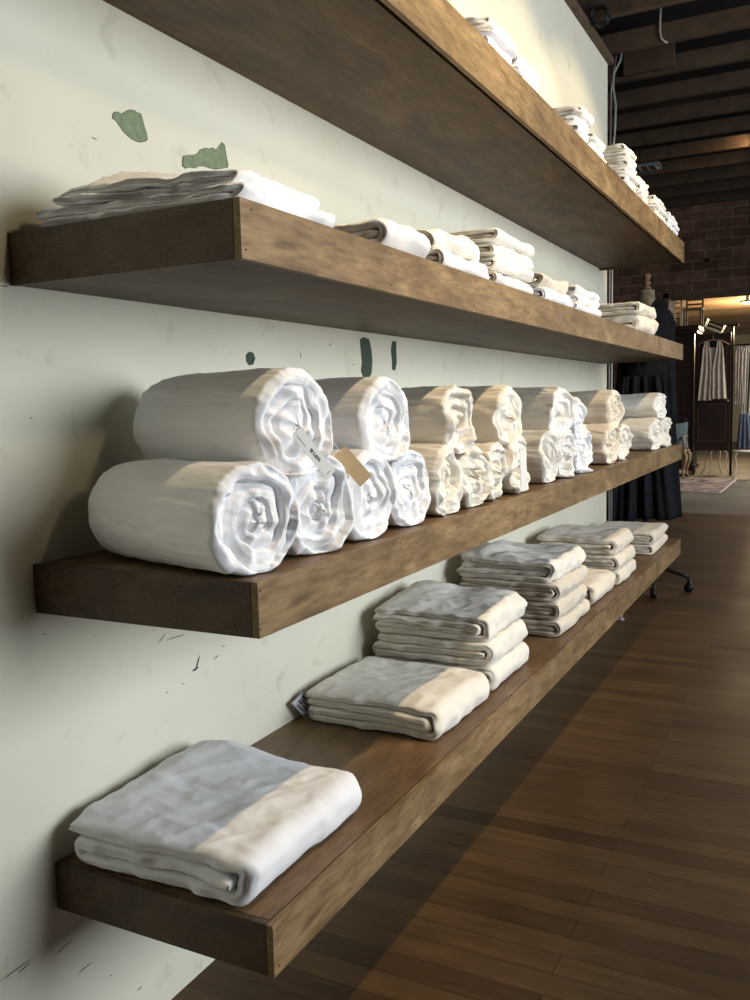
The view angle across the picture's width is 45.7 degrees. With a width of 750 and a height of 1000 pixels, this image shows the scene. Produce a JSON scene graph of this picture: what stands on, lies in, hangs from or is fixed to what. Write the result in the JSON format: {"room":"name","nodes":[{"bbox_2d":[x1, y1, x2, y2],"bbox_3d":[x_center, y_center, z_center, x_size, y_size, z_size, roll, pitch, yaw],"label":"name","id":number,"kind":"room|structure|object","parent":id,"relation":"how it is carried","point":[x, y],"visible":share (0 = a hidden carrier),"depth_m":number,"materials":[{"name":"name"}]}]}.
{"room":"clothing store","nodes":[
{"label":"clothing store","id":0,"kind":"room"},
{"bbox_2d":[0,0,607,999],"bbox_3d":[-0.621,-0.579,1.891,0.141,3.560,9.300,2,7,27],"label":"wall","id":1,"kind":"structure","parent":0,"point":[90,91],"depth_m":1.93,"materials":[{"name":"paint"}]},
{"bbox_2d":[8,197,682,363],"bbox_3d":[0.626,-0.683,3.600,0.520,0.096,4.700,2,7,27],"label":"floating shelf","id":2,"kind":"object","parent":1,"relation":"attached to","point":[241,256],"visible":1,"depth_m":1.77,"materials":[{"name":"brown wood"}]},
{"bbox_2d":[36,182,335,227],"bbox_3d":[-0.342,-0.531,1.688,0.461,0.050,0.388,2,7,27],"label":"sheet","id":3,"kind":"object","parent":2,"relation":"on","point":[68,214],"visible":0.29,"depth_m":1.53,"materials":[{"name":"white fabric"}]},
{"bbox_2d":[52,169,318,209],"bbox_3d":[-0.343,-0.573,1.676,0.416,0.080,0.364,1,7,24],"label":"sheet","id":4,"kind":"object","parent":3,"relation":"on","point":[123,186],"visible":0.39,"depth_m":1.54,"materials":[{"name":"white fabric"}]},
{"bbox_2d":[333,218,430,257],"bbox_3d":[-0.114,-0.590,2.075,0.447,0.073,0.284,2,7,27],"label":"folded towel","id":5,"kind":"object","parent":2,"relation":"on","point":[383,231],"visible":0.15,"depth_m":1.92,"materials":[{"name":"white fabric"}]},
{"bbox_2d":[425,247,488,279],"bbox_3d":[0.057,-0.622,2.414,0.455,0.058,0.395,2,7,27],"label":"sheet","id":6,"kind":"object","parent":2,"relation":"on","point":[443,256],"visible":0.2,"depth_m":2.25,"materials":[{"name":"white fabric"}]},
{"bbox_2d":[416,228,479,261],"bbox_3d":[0.053,-0.670,2.415,0.437,0.061,0.385,2,7,27],"label":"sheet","id":7,"kind":"object","parent":6,"relation":"on","point":[459,245],"visible":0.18,"depth_m":2.26,"materials":[{"name":"beige fabric"}]},
{"bbox_2d":[488,271,533,293],"bbox_3d":[0.233,-0.656,2.750,0.438,0.048,0.420,2,7,27],"label":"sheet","id":8,"kind":"object","parent":2,"relation":"on","point":[515,283],"visible":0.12,"depth_m":2.61,"materials":[{"name":"beige fabric"}]},
{"bbox_2d":[479,257,533,282],"bbox_3d":[0.238,-0.695,2.743,0.433,0.051,0.413,2,7,27],"label":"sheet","id":9,"kind":"object","parent":8,"relation":"on","point":[501,265],"visible":0.19,"depth_m":2.58,"materials":[{"name":"beige fabric"}]},
{"bbox_2d":[476,244,533,270],"bbox_3d":[0.233,-0.732,2.745,0.436,0.052,0.412,2,7,27],"label":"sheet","id":10,"kind":"object","parent":9,"relation":"on","point":[486,250],"visible":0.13,"depth_m":2.57,"materials":[{"name":"beige fabric"}]},
{"bbox_2d":[449,228,534,257],"bbox_3d":[0.237,-0.769,2.732,0.431,0.054,0.408,2,7,27],"label":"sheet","id":11,"kind":"object","parent":10,"relation":"on","point":[494,236],"visible":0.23,"depth_m":2.52,"materials":[{"name":"beige fabric"}]},
{"bbox_2d":[532,287,572,306],"bbox_3d":[0.461,-0.710,3.182,0.430,0.053,0.392,2,7,27],"label":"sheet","id":12,"kind":"object","parent":2,"relation":"on","point":[543,292],"visible":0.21,"depth_m":3.00,"materials":[{"name":"white fabric"}]},
{"bbox_2d":[527,272,568,294],"bbox_3d":[0.455,-0.757,3.182,0.419,0.064,0.411,2,7,27],"label":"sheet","id":13,"kind":"object","parent":12,"relation":"on","point":[540,279],"visible":0.14,"depth_m":3.01,"materials":[{"name":"fabric"}]},
{"bbox_2d":[572,302,601,316],"bbox_3d":[0.651,-0.748,3.550,0.433,0.041,0.408,2,7,27],"label":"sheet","id":14,"kind":"object","parent":2,"relation":"on","point":[592,310],"visible":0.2,"depth_m":3.42,"materials":[{"name":"white fabric"}]},
{"bbox_2d":[567,294,599,308],"bbox_3d":[0.648,-0.777,3.550,0.427,0.047,0.401,2,7,27],"label":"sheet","id":15,"kind":"object","parent":14,"relation":"on","point":[583,300],"visible":0.2,"depth_m":3.40,"materials":[{"name":"white fabric"}]},
{"bbox_2d":[566,285,599,300],"bbox_3d":[0.646,-0.808,3.539,0.425,0.048,0.401,2,7,27],"label":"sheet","id":16,"kind":"object","parent":15,"relation":"on","point":[572,289],"visible":0.2,"depth_m":3.37,"materials":[{"name":"white fabric"}]},
{"bbox_2d":[602,315,658,334],"bbox_3d":[1.265,-0.920,4.727,0.420,0.104,0.542,2,7,27],"label":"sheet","id":17,"kind":"object","parent":2,"relation":"on","point":[643,323],"visible":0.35,"depth_m":4.47,"materials":[{"name":"fabric"}]},
{"bbox_2d":[597,301,655,318],"bbox_3d":[1.253,-0.992,4.720,0.420,0.076,0.533,2,7,27],"label":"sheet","id":18,"kind":"object","parent":17,"relation":"on","point":[627,308],"visible":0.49,"depth_m":4.47,"materials":[{"name":"fabric"}]},
{"bbox_2d":[33,444,681,638],"bbox_3d":[0.643,-0.068,3.668,0.520,0.096,4.692,2,7,27],"label":"floating shelf","id":19,"kind":"object","parent":1,"relation":"attached to","point":[104,585],"visible":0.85,"depth_m":1.69,"materials":[{"name":"brown wood"}]},
{"bbox_2d":[88,458,298,574],"bbox_3d":[-0.357,0.021,1.674,0.435,0.195,0.207,4,8,42],"label":"rolled towel","id":20,"kind":"object","parent":19,"relation":"on","point":[241,517],"visible":1,"depth_m":1.56,"materials":[{"name":"white fabric"}]},
{"bbox_2d":[286,442,371,554],"bbox_3d":[-0.255,-0.013,1.855,0.448,0.220,0.238,3,8,37],"label":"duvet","id":21,"kind":"object","parent":19,"relation":"on","point":[326,507],"visible":0.41,"depth_m":1.75,"materials":[{"name":"white fabric"}]},
{"bbox_2d":[133,367,334,479],"bbox_3d":[-0.278,-0.152,1.775,0.477,0.212,0.214,4,8,41],"label":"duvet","id":22,"kind":"object","parent":21,"relation":"on","point":[280,417],"visible":0.88,"depth_m":1.67,"materials":[{"name":"white fabric"}]},
{"bbox_2d":[329,449,396,540],"bbox_3d":[-0.186,-0.021,2.027,0.453,0.194,0.201,2,7,33],"label":"rolled towel","id":23,"kind":"object","parent":19,"relation":"on","point":[374,500],"visible":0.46,"depth_m":1.92,"materials":[{"name":"white fabric"}]},
{"bbox_2d":[388,450,430,526],"bbox_3d":[-0.095,-0.036,2.218,0.459,0.182,0.194,2,7,33],"label":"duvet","id":24,"kind":"object","parent":19,"relation":"on","point":[413,499],"visible":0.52,"depth_m":2.11,"materials":[{"name":"white fabric"}]},
{"bbox_2d":[315,376,409,461],"bbox_3d":[-0.141,-0.191,2.119,0.446,0.196,0.203,3,7,36],"label":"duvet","id":25,"kind":"object","parent":24,"relation":"on","point":[368,413],"visible":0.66,"depth_m":1.98,"materials":[{"name":"white fabric"}]},
{"bbox_2d":[409,443,462,515],"bbox_3d":[0.009,-0.061,2.400,0.464,0.186,0.200,2,7,30],"label":"rolled towel","id":26,"kind":"object","parent":19,"relation":"on","point":[443,469],"visible":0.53,"depth_m":2.27,"materials":[{"name":"beige fabric"}]},
{"bbox_2d":[454,446,493,507],"bbox_3d":[0.100,-0.074,2.567,0.471,0.173,0.192,2,7,30],"label":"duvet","id":27,"kind":"object","parent":19,"relation":"on","point":[473,464],"visible":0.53,"depth_m":2.45,"materials":[{"name":"beige fabric"}]},
{"bbox_2d":[401,385,476,453],"bbox_3d":[0.060,-0.226,2.502,0.464,0.187,0.208,3,7,34],"label":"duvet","id":28,"kind":"object","parent":27,"relation":"on","point":[437,414],"visible":0.52,"depth_m":2.36,"materials":[{"name":"beige fabric"}]},
{"bbox_2d":[473,441,526,499],"bbox_3d":[0.199,-0.095,2.752,0.485,0.170,0.240,2,7,30],"label":"rolled towel","id":29,"kind":"object","parent":19,"relation":"on","point":[494,453],"visible":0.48,"depth_m":2.63,"materials":[{"name":"beige fabric"}]},
{"bbox_2d":[501,433,529,492],"bbox_3d":[0.271,-0.123,2.911,0.470,0.190,0.200,2,7,30],"label":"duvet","id":30,"kind":"object","parent":19,"relation":"on","point":[511,483],"visible":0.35,"depth_m":2.77,"materials":[{"name":"beige fabric"}]},
{"bbox_2d":[459,385,521,445],"bbox_3d":[0.244,-0.270,2.875,0.452,0.192,0.202,2,7,33],"label":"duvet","id":31,"kind":"object","parent":30,"relation":"on","point":[496,411],"visible":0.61,"depth_m":2.73,"materials":[{"name":"beige fabric"}]},
{"bbox_2d":[521,430,562,482],"bbox_3d":[0.436,-0.161,3.243,0.462,0.188,0.199,2,7,30],"label":"rolled towel","id":32,"kind":"object","parent":19,"relation":"on","point":[543,447],"visible":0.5,"depth_m":3.11,"materials":[{"name":"beige fabric"}]},
{"bbox_2d":[556,431,575,477],"bbox_3d":[0.539,-0.179,3.423,0.465,0.181,0.193,2,7,28],"label":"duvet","id":33,"kind":"object","parent":19,"relation":"on","point":[565,469],"visible":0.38,"depth_m":3.32,"materials":[{"name":"white fabric"}]},
{"bbox_2d":[512,387,587,438],"bbox_3d":[0.546,-0.332,3.427,0.476,0.203,0.266,2,7,33],"label":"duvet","id":34,"kind":"object","parent":33,"relation":"on","point":[543,408],"visible":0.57,"depth_m":3.27,"materials":[{"name":"white fabric"}]},
{"bbox_2d":[572,430,592,472],"bbox_3d":[0.657,-0.210,3.643,0.484,0.190,0.207,2,7,30],"label":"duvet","id":35,"kind":"object","parent":19,"relation":"on","point":[583,458],"visible":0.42,"depth_m":3.54,"materials":[{"name":"white fabric"}]},
{"bbox_2d":[570,396,586,438],"bbox_3d":[0.628,-0.330,3.598,0.448,0.169,0.198,2,7,30],"label":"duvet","id":36,"kind":"object","parent":35,"relation":"on","point":[580,410],"visible":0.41,"depth_m":3.46,"materials":[{"name":"white fabric"}]},
{"bbox_2d":[583,423,619,463],"bbox_3d":[0.878,-0.259,4.093,0.463,0.182,0.205,2,7,29],"label":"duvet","id":37,"kind":"object","parent":19,"relation":"on","point":[605,446],"visible":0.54,"depth_m":3.95,"materials":[{"name":"fabric"}]},
{"bbox_2d":[569,390,624,428],"bbox_3d":[0.924,-0.422,4.185,0.463,0.184,0.214,2,7,32],"label":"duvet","id":38,"kind":"object","parent":37,"relation":"on","point":[602,406],"visible":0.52,"depth_m":4.05,"materials":[{"name":"fabric"}]},
{"bbox_2d":[615,424,633,459],"bbox_3d":[1.012,-0.285,4.356,0.470,0.172,0.228,2,7,29],"label":"rolled towel","id":39,"kind":"object","parent":19,"relation":"on","point":[623,436],"visible":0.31,"depth_m":4.27,"materials":[{"name":"beige fabric"}]},
{"bbox_2d":[619,417,662,449],"bbox_3d":[1.405,-0.382,5.122,0.463,0.184,0.281,2,7,29],"label":"rolled towel","id":40,"kind":"object","parent":19,"relation":"on","point":[647,432],"visible":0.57,"depth_m":4.96,"materials":[{"name":"beige fabric"}]},
{"bbox_2d":[657,417,671,446],"bbox_3d":[1.561,-0.418,5.422,0.468,0.186,0.275,2,7,29],"label":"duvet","id":41,"kind":"object","parent":19,"relation":"on","point":[666,422],"visible":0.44,"depth_m":5.29,"materials":[{"name":"beige fabric"}]},
{"bbox_2d":[620,393,666,417],"bbox_3d":[1.497,-0.560,5.301,0.442,0.151,0.318,2,7,30],"label":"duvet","id":42,"kind":"object","parent":41,"relation":"on","point":[641,405],"visible":0.56,"depth_m":5.15,"materials":[{"name":"white fabric"}]},
{"bbox_2d":[55,538,680,977],"bbox_3d":[0.664,0.733,3.756,0.520,0.496,4.687,2,7,27],"label":"floating shelf","id":43,"kind":"object","parent":1,"relation":"attached to","point":[402,779],"visible":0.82,"depth_m":1.96,"materials":[{"name":"brown wood"}]},
{"bbox_2d":[68,740,361,906],"bbox_3d":[-0.313,0.641,1.856,0.442,0.131,0.463,2,7,27],"label":"folded towel","id":44,"kind":"object","parent":43,"relation":"on","point":[221,820],"visible":1,"depth_m":1.75,"materials":[{"name":"white fabric"}]},
{"bbox_2d":[292,656,489,740],"bbox_3d":[0.066,0.568,2.607,0.452,0.101,0.458,2,7,28],"label":"folded towel","id":45,"kind":"object","parent":43,"relation":"on","point":[424,701],"visible":1,"depth_m":2.51,"materials":[{"name":"beige fabric"}]},
{"bbox_2d":[374,641,528,690],"bbox_3d":[0.268,0.528,2.993,0.439,0.089,0.418,2,7,27],"label":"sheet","id":46,"kind":"object","parent":43,"relation":"on","point":[496,672],"visible":0.25,"depth_m":2.83,"materials":[{"name":"beige fabric"}]},
{"bbox_2d":[373,618,527,664],"bbox_3d":[0.262,0.454,2.987,0.419,0.086,0.413,2,7,27],"label":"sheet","id":47,"kind":"object","parent":46,"relation":"on","point":[409,646],"visible":0.49,"depth_m":2.83,"materials":[{"name":"beige fabric"}]},
{"bbox_2d":[373,580,526,641],"bbox_3d":[0.259,0.360,2.979,0.414,0.124,0.429,2,7,26],"label":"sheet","id":48,"kind":"object","parent":47,"relation":"on","point":[429,608],"visible":1,"depth_m":2.88,"materials":[{"name":"beige fabric"}]},
{"bbox_2d":[520,598,589,636],"bbox_3d":[0.622,0.457,3.648,0.426,0.075,0.492,2,7,27],"label":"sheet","id":49,"kind":"object","parent":43,"relation":"on","point":[535,626],"visible":0.27,"depth_m":3.40,"materials":[{"name":"fabric"}]},
{"bbox_2d":[522,582,586,619],"bbox_3d":[0.621,0.392,3.641,0.424,0.083,0.488,2,7,27],"label":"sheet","id":50,"kind":"object","parent":49,"relation":"on","point":[561,606],"visible":0.37,"depth_m":3.40,"materials":[{"name":"fabric"}]},
{"bbox_2d":[460,564,587,601],"bbox_3d":[0.621,0.320,3.633,0.411,0.082,0.496,2,7,27],"label":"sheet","id":51,"kind":"object","parent":50,"relation":"on","point":[552,591],"visible":0.45,"depth_m":3.42,"materials":[{"name":"fabric"}]},
{"bbox_2d":[457,540,585,582],"bbox_3d":[0.609,0.228,3.626,0.413,0.127,0.522,2,7,27],"label":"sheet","id":52,"kind":"object","parent":51,"relation":"on","point":[501,559],"visible":1,"depth_m":3.47,"materials":[{"name":"beige fabric"}]},
{"bbox_2d":[583,568,615,604],"bbox_3d":[0.856,0.387,4.125,0.445,0.103,0.442,2,7,27],"label":"folded towel","id":53,"kind":"object","parent":43,"relation":"on","point":[598,582],"visible":0.21,"depth_m":4.00,"materials":[{"name":"fabric"}]},
{"bbox_2d":[609,558,635,584],"bbox_3d":[1.090,0.350,4.543,0.419,0.077,0.458,2,7,27],"label":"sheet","id":54,"kind":"object","parent":43,"relation":"on","point":[626,569],"visible":0.16,"depth_m":4.38,"materials":[{"name":"fabric"}]},
{"bbox_2d":[582,545,634,570],"bbox_3d":[1.085,0.279,4.535,0.418,0.084,0.456,2,7,27],"label":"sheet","id":55,"kind":"object","parent":54,"relation":"on","point":[594,561],"visible":0.37,"depth_m":4.31,"materials":[{"name":"fabric"}]},
{"bbox_2d":[537,524,633,554],"bbox_3d":[1.081,0.198,4.524,0.400,0.101,0.468,2,7,27],"label":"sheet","id":56,"kind":"object","parent":55,"relation":"on","point":[605,540],"visible":0.83,"depth_m":4.39,"materials":[{"name":"fabric"}]},
{"bbox_2d":[629,533,667,554],"bbox_3d":[1.539,0.253,5.397,0.391,0.068,0.536,2,7,27],"label":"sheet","id":57,"kind":"object","parent":43,"relation":"on","point":[646,549],"visible":0.26,"depth_m":5.14,"materials":[{"name":"fabric"}]},
{"bbox_2d":[597,521,667,543],"bbox_3d":[1.537,0.193,5.395,0.393,0.072,0.533,2,7,27],"label":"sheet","id":58,"kind":"object","parent":57,"relation":"on","point":[643,532],"visible":0.6,"depth_m":5.33,"materials":[{"name":"fabric"}]},
{"bbox_2d":[103,0,683,270],"bbox_3d":[0.607,-1.285,3.527,0.520,0.122,4.720,2,7,27],"label":"floating shelf","id":59,"kind":"object","parent":1,"relation":"attached to","point":[414,81],"visible":1,"depth_m":2.50,"materials":[{"name":"brown wood"}]},
{"bbox_2d":[490,44,509,63],"bbox_3d":[0.264,-1.255,2.580,0.247,0.032,0.266,2,7,27],"label":"folded towel","id":60,"kind":"object","parent":59,"relation":"on","point":[492,45],"visible":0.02,"depth_m":2.44,"materials":[{"name":"white fabric"}]},
{"bbox_2d":[481,34,511,64],"bbox_3d":[0.257,-1.282,2.582,0.241,0.037,0.268,2,7,27],"label":"folded towel","id":61,"kind":"object","parent":60,"relation":"on","point":[487,38],"visible":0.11,"depth_m":2.52,"materials":[{"name":"white fabric"}]},
{"bbox_2d":[474,24,516,58],"bbox_3d":[0.265,-1.309,2.578,0.257,0.034,0.250,2,7,27],"label":"folded towel","id":62,"kind":"object","parent":61,"relation":"on","point":[487,29],"visible":0.29,"depth_m":2.48,"materials":[{"name":"white fabric"}]},
{"bbox_2d":[465,16,513,44],"bbox_3d":[0.261,-1.335,2.578,0.243,0.034,0.256,2,7,27],"label":"folded towel","id":63,"kind":"object","parent":62,"relation":"on","point":[474,21],"visible":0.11,"depth_m":2.45,"materials":[{"name":"white fabric"}]},
{"bbox_3d":[0.378,-1.283,2.805,0.249,0.035,0.241,2,7,27],"label":"folded napkin","id":64,"kind":"object","parent":59,"relation":"on","visible":0},
{"bbox_2d":[512,65,537,90],"bbox_3d":[0.378,-1.309,2.799,0.243,0.032,0.243,2,7,27],"label":"folded napkin","id":65,"kind":"object","parent":64,"relation":"on","point":[518,69],"visible":0.13,"depth_m":2.72,"materials":[{"name":"white fabric"}]},
{"bbox_2d":[511,55,539,82],"bbox_3d":[0.373,-1.336,2.797,0.244,0.036,0.251,2,7,27],"label":"folded napkin","id":66,"kind":"object","parent":65,"relation":"on","point":[519,61],"visible":0.17,"depth_m":2.72,"materials":[{"name":"white fabric"}]},
{"bbox_3d":[0.686,-1.356,3.404,0.224,0.038,0.243,2,7,27],"label":"folded towel","id":67,"kind":"object","parent":59,"relation":"on","visible":0},
{"bbox_2d":[567,123,588,142],"bbox_3d":[0.684,-1.386,3.402,0.246,0.039,0.239,2,7,27],"label":"folded towel","id":68,"kind":"object","parent":67,"relation":"on","point":[577,128],"visible":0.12,"depth_m":3.29,"materials":[{"name":"white fabric"}]},
{"bbox_2d":[561,115,588,133],"bbox_3d":[0.688,-1.418,3.398,0.235,0.040,0.236,2,7,27],"label":"folded towel","id":69,"kind":"object","parent":68,"relation":"on","point":[574,119],"visible":0.26,"depth_m":3.28,"materials":[{"name":"white fabric"}]},
{"bbox_2d":[553,105,593,127],"bbox_3d":[0.700,-1.449,3.383,0.234,0.040,0.243,2,7,27],"label":"folded towel","id":70,"kind":"object","parent":69,"relation":"on","point":[577,110],"visible":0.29,"depth_m":3.27,"materials":[{"name":"white fabric"}]},
{"bbox_2d":[564,0,613,65],"bbox_3d":[-0.625,-2.379,1.697,0.135,0.060,9.330,2,7,27],"label":"trim","id":71,"kind":"structure","parent":1,"relation":"attached to","point":[573,5],"depth_m":5.27,"materials":[{"name":"brown wood"}]},
{"bbox_2d":[608,56,616,520],"bbox_3d":[1.600,-1.099,5.999,0.051,3.621,0.015,2,7,27],"label":"electrical cable","id":72,"kind":"object","parent":1,"relation":"attached to","point":[615,56],"visible":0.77,"depth_m":5.96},
{"bbox_2d":[610,53,621,520],"bbox_3d":[1.616,-1.116,5.964,0.079,3.661,0.022,0,6,10],"label":"conduit","id":73,"kind":"object","parent":1,"relation":"attached to","point":[615,70],"visible":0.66,"depth_m":5.92,"materials":[{"name":"grey metal"}]},
{"bbox_2d":[171,442,749,999],"bbox_3d":[4.923,-0.010,12.619,12.000,0.100,33.200,2,7,27],"label":"floor","id":74,"kind":"structure","parent":0,"point":[600,850],"depth_m":2.78,"materials":[{"name":"brown wood"}]},
{"bbox_2d":[637,273,693,597],"bbox_3d":[1.965,-0.476,6.406,0.504,2.278,0.553,-5,7,-27],"label":"dress form","id":75,"kind":"object","parent":74,"relation":"on","point":[647,295],"visible":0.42,"depth_m":6.29,"materials":[{"name":"brown wood"}]},
{"bbox_2d":[606,297,681,521],"bbox_3d":[1.940,-0.637,6.377,0.515,1.575,0.405,2,7,27],"label":"dress","id":76,"kind":"object","parent":75,"relation":"hanging from","point":[660,489],"visible":0.42,"depth_m":6.26,"materials":[{"name":"black fabric"}]},
{"bbox_2d":[675,325,731,475],"bbox_3d":[5.580,-1.784,16.108,1.664,2.660,0.700,2,7,27],"label":"wardrobe","id":77,"kind":"object","parent":74,"relation":"on","point":[708,421],"visible":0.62,"depth_m":15.67,"materials":[{"name":"brown wood"}]},
{"bbox_2d":[683,299,704,325],"bbox_3d":[5.646,-3.392,15.753,0.340,0.600,0.330,2,7,27],"label":"chair","id":78,"kind":"object","parent":77,"relation":"on","point":[701,309],"visible":0.69,"depth_m":15.78,"materials":[{"name":"brown wood"}]},
{"bbox_2d":[697,334,729,400],"bbox_3d":[5.875,-2.308,15.471,0.549,1.143,0.077,2,7,27],"label":"smock","id":79,"kind":"object","parent":77,"relation":"hanging from","point":[712,383],"visible":1,"depth_m":15.47,"materials":[{"name":"grey fabric"}]},
{"bbox_2d":[680,478,737,493],"bbox_3d":[4.785,-0.253,14.414,1.850,0.010,2.500,2,7,27],"label":"area rug","id":80,"kind":"object","parent":74,"relation":"on","point":[688,485],"visible":0.49,"depth_m":14.12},
{"bbox_2d":[676,418,691,478],"bbox_3d":[5.204,-0.913,15.631,0.652,1.052,0.587,2,7,27],"label":"armchair","id":81,"kind":"object","parent":80,"relation":"on","point":[685,456],"visible":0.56,"depth_m":15.39,"materials":[{"name":"brown wood"}]},
{"bbox_2d":[727,324,749,475],"bbox_3d":[6.967,-1.729,15.322,1.710,2.650,0.040,2,7,27],"label":"rack","id":82,"kind":"object","parent":74,"relation":"on","point":[732,325],"visible":0.91,"depth_m":15.64,"materials":[{"name":"black metal"}]},
{"bbox_2d":[734,346,744,404],"bbox_3d":[6.389,-2.178,15.560,0.186,1.023,0.104,2,7,27],"label":"garment","id":83,"kind":"object","parent":82,"relation":"hanging from","point":[738,391],"visible":1,"depth_m":15.55,"materials":[{"name":"grey fabric"}]},
{"bbox_2d":[741,346,749,415],"bbox_3d":[6.489,-2.075,15.520,0.186,1.221,0.104,2,7,27],"label":"garment","id":84,"kind":"object","parent":82,"relation":"hanging from","point":[746,348],"visible":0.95,"depth_m":15.50,"materials":[{"name":"grey fabric"}]},
{"bbox_2d":[730,450,749,477],"bbox_3d":[6.367,-0.622,15.366,0.400,0.481,0.400,0,6,16],"label":"metal chair","id":85,"kind":"object","parent":74,"relation":"on","point":[735,451],"visible":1,"depth_m":15.27,"materials":[{"name":"metal"}]},
{"bbox_2d":[736,413,749,448],"bbox_3d":[6.395,-1.188,15.397,0.242,0.620,0.109,2,7,27],"label":"jeans","id":86,"kind":"object","parent":85,"relation":"on","point":[743,439],"visible":1,"depth_m":15.37,"materials":[{"name":"blue fabric"}]},
{"bbox_2d":[591,0,749,163],"bbox_3d":[1.069,-3.133,3.579,9.400,0.100,14.560,2,7,27],"label":"ceiling","id":87,"kind":"structure","parent":0,"point":[696,7],"depth_m":6.84,"materials":[{"name":"black wood"}]},
{"bbox_2d":[635,128,661,172],"bbox_3d":[2.443,-3.248,8.196,0.360,0.410,0.200,2,7,27],"label":"track light","id":88,"kind":"object","parent":87,"relation":"in","point":[653,165],"visible":0.55,"depth_m":8.18,"materials":[{"name":"black metal"}]},
{"bbox_2d":[606,163,749,508],"bbox_3d":[4.511,-1.876,10.387,9.400,4.100,0.350,2,7,27],"label":"wall","id":89,"kind":"structure","parent":0,"point":[719,229],"depth_m":10.41,"materials":[{"name":"brick"}]},
{"bbox_2d":[664,287,749,316],"bbox_3d":[6.100,-1.104,9.661,5.670,2.640,0.390,2,7,27],"label":"trim","id":90,"kind":"structure","parent":89,"relation":"attached to","point":[669,298],"depth_m":10.53,"materials":[{"name":"brown wood"}]},
{"bbox_2d":[676,295,749,334],"bbox_3d":[8.209,-4.166,18.810,12.000,0.100,18.390,2,7,27],"label":"ceiling","id":91,"kind":"structure","parent":0,"point":[726,311],"depth_m":20.45,"materials":[{"name":"beige paint"}]},
{"bbox_2d":[732,334,749,441],"bbox_3d":[12.479,-3.450,27.208,12.000,3.300,0.200,2,7,27],"label":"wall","id":92,"kind":"structure","parent":0,"point":[738,339],"depth_m":27.76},
{"bbox_3d":[5.304,-0.978,1.713,0.150,4.100,14.460,2,7,27],"label":"wall","id":93,"kind":"structure","parent":0,"visible":0},
{"bbox_2d":[578,0,693,22],"bbox_3d":[3.504,-2.825,4.119,5.340,0.115,0.055,2,7,27],"label":"ceiling beam","id":94,"kind":"structure","parent":93,"relation":"attached to","point":[616,8],"depth_m":5.16,"materials":[{"name":"brown wood"}]},
{"bbox_2d":[589,4,609,27],"bbox_3d":[1.314,-2.827,5.197,0.109,0.109,0.070,2,7,27],"label":"cable coil","id":95,"kind":"object","parent":94,"relation":"hanging from","point":[605,21],"visible":1,"depth_m":5.19,"materials":[{"name":"black rubber"}]},
{"bbox_2d":[623,43,674,76],"bbox_3d":[1.890,-3.102,6.133,0.340,0.280,0.046,2,7,27],"label":"trim","id":96,"kind":"structure","parent":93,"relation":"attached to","point":[662,57],"depth_m":6.12,"materials":[{"name":"brown wood"}]},
{"bbox_2d":[600,5,749,54],"bbox_3d":[2.043,-2.935,5.496,9.200,0.115,0.055,2,7,27],"label":"ceiling beam","id":97,"kind":"structure","parent":93,"relation":"attached to","point":[737,18],"depth_m":5.54,"materials":[{"name":"brown wood"}]},
{"bbox_2d":[607,68,749,110],"bbox_3d":[2.557,-3.053,6.495,9.200,0.115,0.055,2,7,27],"label":"ceiling beam","id":98,"kind":"structure","parent":93,"relation":"attached to","point":[739,79],"depth_m":6.61,"materials":[{"name":"brown wood"}]},
{"bbox_2d":[607,93,749,132],"bbox_3d":[2.814,-3.112,6.995,9.200,0.115,0.055,2,7,27],"label":"ceiling beam","id":99,"kind":"structure","parent":93,"relation":"attached to","point":[737,103],"depth_m":7.15,"materials":[{"name":"brown wood"}]},
{"bbox_2d":[607,114,749,147],"bbox_3d":[3.071,-3.172,7.495,9.200,0.115,0.055,2,7,27],"label":"ceiling beam","id":100,"kind":"structure","parent":93,"relation":"attached to","point":[737,123],"depth_m":7.67,"materials":[{"name":"brown wood"}]},
{"bbox_2d":[632,131,749,150],"bbox_3d":[4.659,-3.087,6.759,5.300,0.059,0.020,2,7,27],"label":"track","id":101,"kind":"object","parent":100,"relation":"attached to","point":[747,132],"visible":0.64,"depth_m":7.73,"materials":[{"name":"black metal"}]},
{"bbox_2d":[608,39,749,85],"bbox_3d":[2.300,-2.994,5.996,9.200,0.115,0.055,2,7,27],"label":"ceiling beam","id":102,"kind":"structure","parent":93,"relation":"attached to","point":[739,51],"depth_m":6.02,"materials":[{"name":"brown wood"}]},
{"bbox_2d":[633,134,749,162],"bbox_3d":[3.328,-3.231,7.994,9.200,0.115,0.055,2,7,27],"label":"ceiling beam","id":103,"kind":"structure","parent":93,"relation":"attached to","point":[738,141],"depth_m":8.17,"materials":[{"name":"brown wood"}]},
{"bbox_2d":[636,149,749,176],"bbox_3d":[3.586,-3.290,8.494,9.200,0.115,0.055,2,7,27],"label":"ceiling beam","id":104,"kind":"structure","parent":93,"relation":"attached to","point":[740,156],"depth_m":8.67,"materials":[{"name":"brown wood"}]},
{"bbox_2d":[641,163,749,188],"bbox_3d":[3.843,-3.349,8.994,9.200,0.115,0.055,2,7,27],"label":"ceiling beam","id":105,"kind":"structure","parent":93,"relation":"attached to","point":[742,170],"depth_m":9.22,"materials":[{"name":"brown wood"}]},
{"bbox_2d":[647,176,749,198],"bbox_3d":[4.100,-3.409,9.493,9.200,0.115,0.055,2,7,27],"label":"ceiling beam","id":106,"kind":"structure","parent":93,"relation":"attached to","point":[740,182],"depth_m":9.73,"materials":[{"name":"brown wood"}]},
{"bbox_2d":[660,188,749,208],"bbox_3d":[4.357,-3.468,9.993,9.200,0.115,0.055,2,7,27],"label":"ceiling beam","id":107,"kind":"structure","parent":93,"relation":"attached to","point":[739,194],"depth_m":10.24,"materials":[{"name":"brown wood"}]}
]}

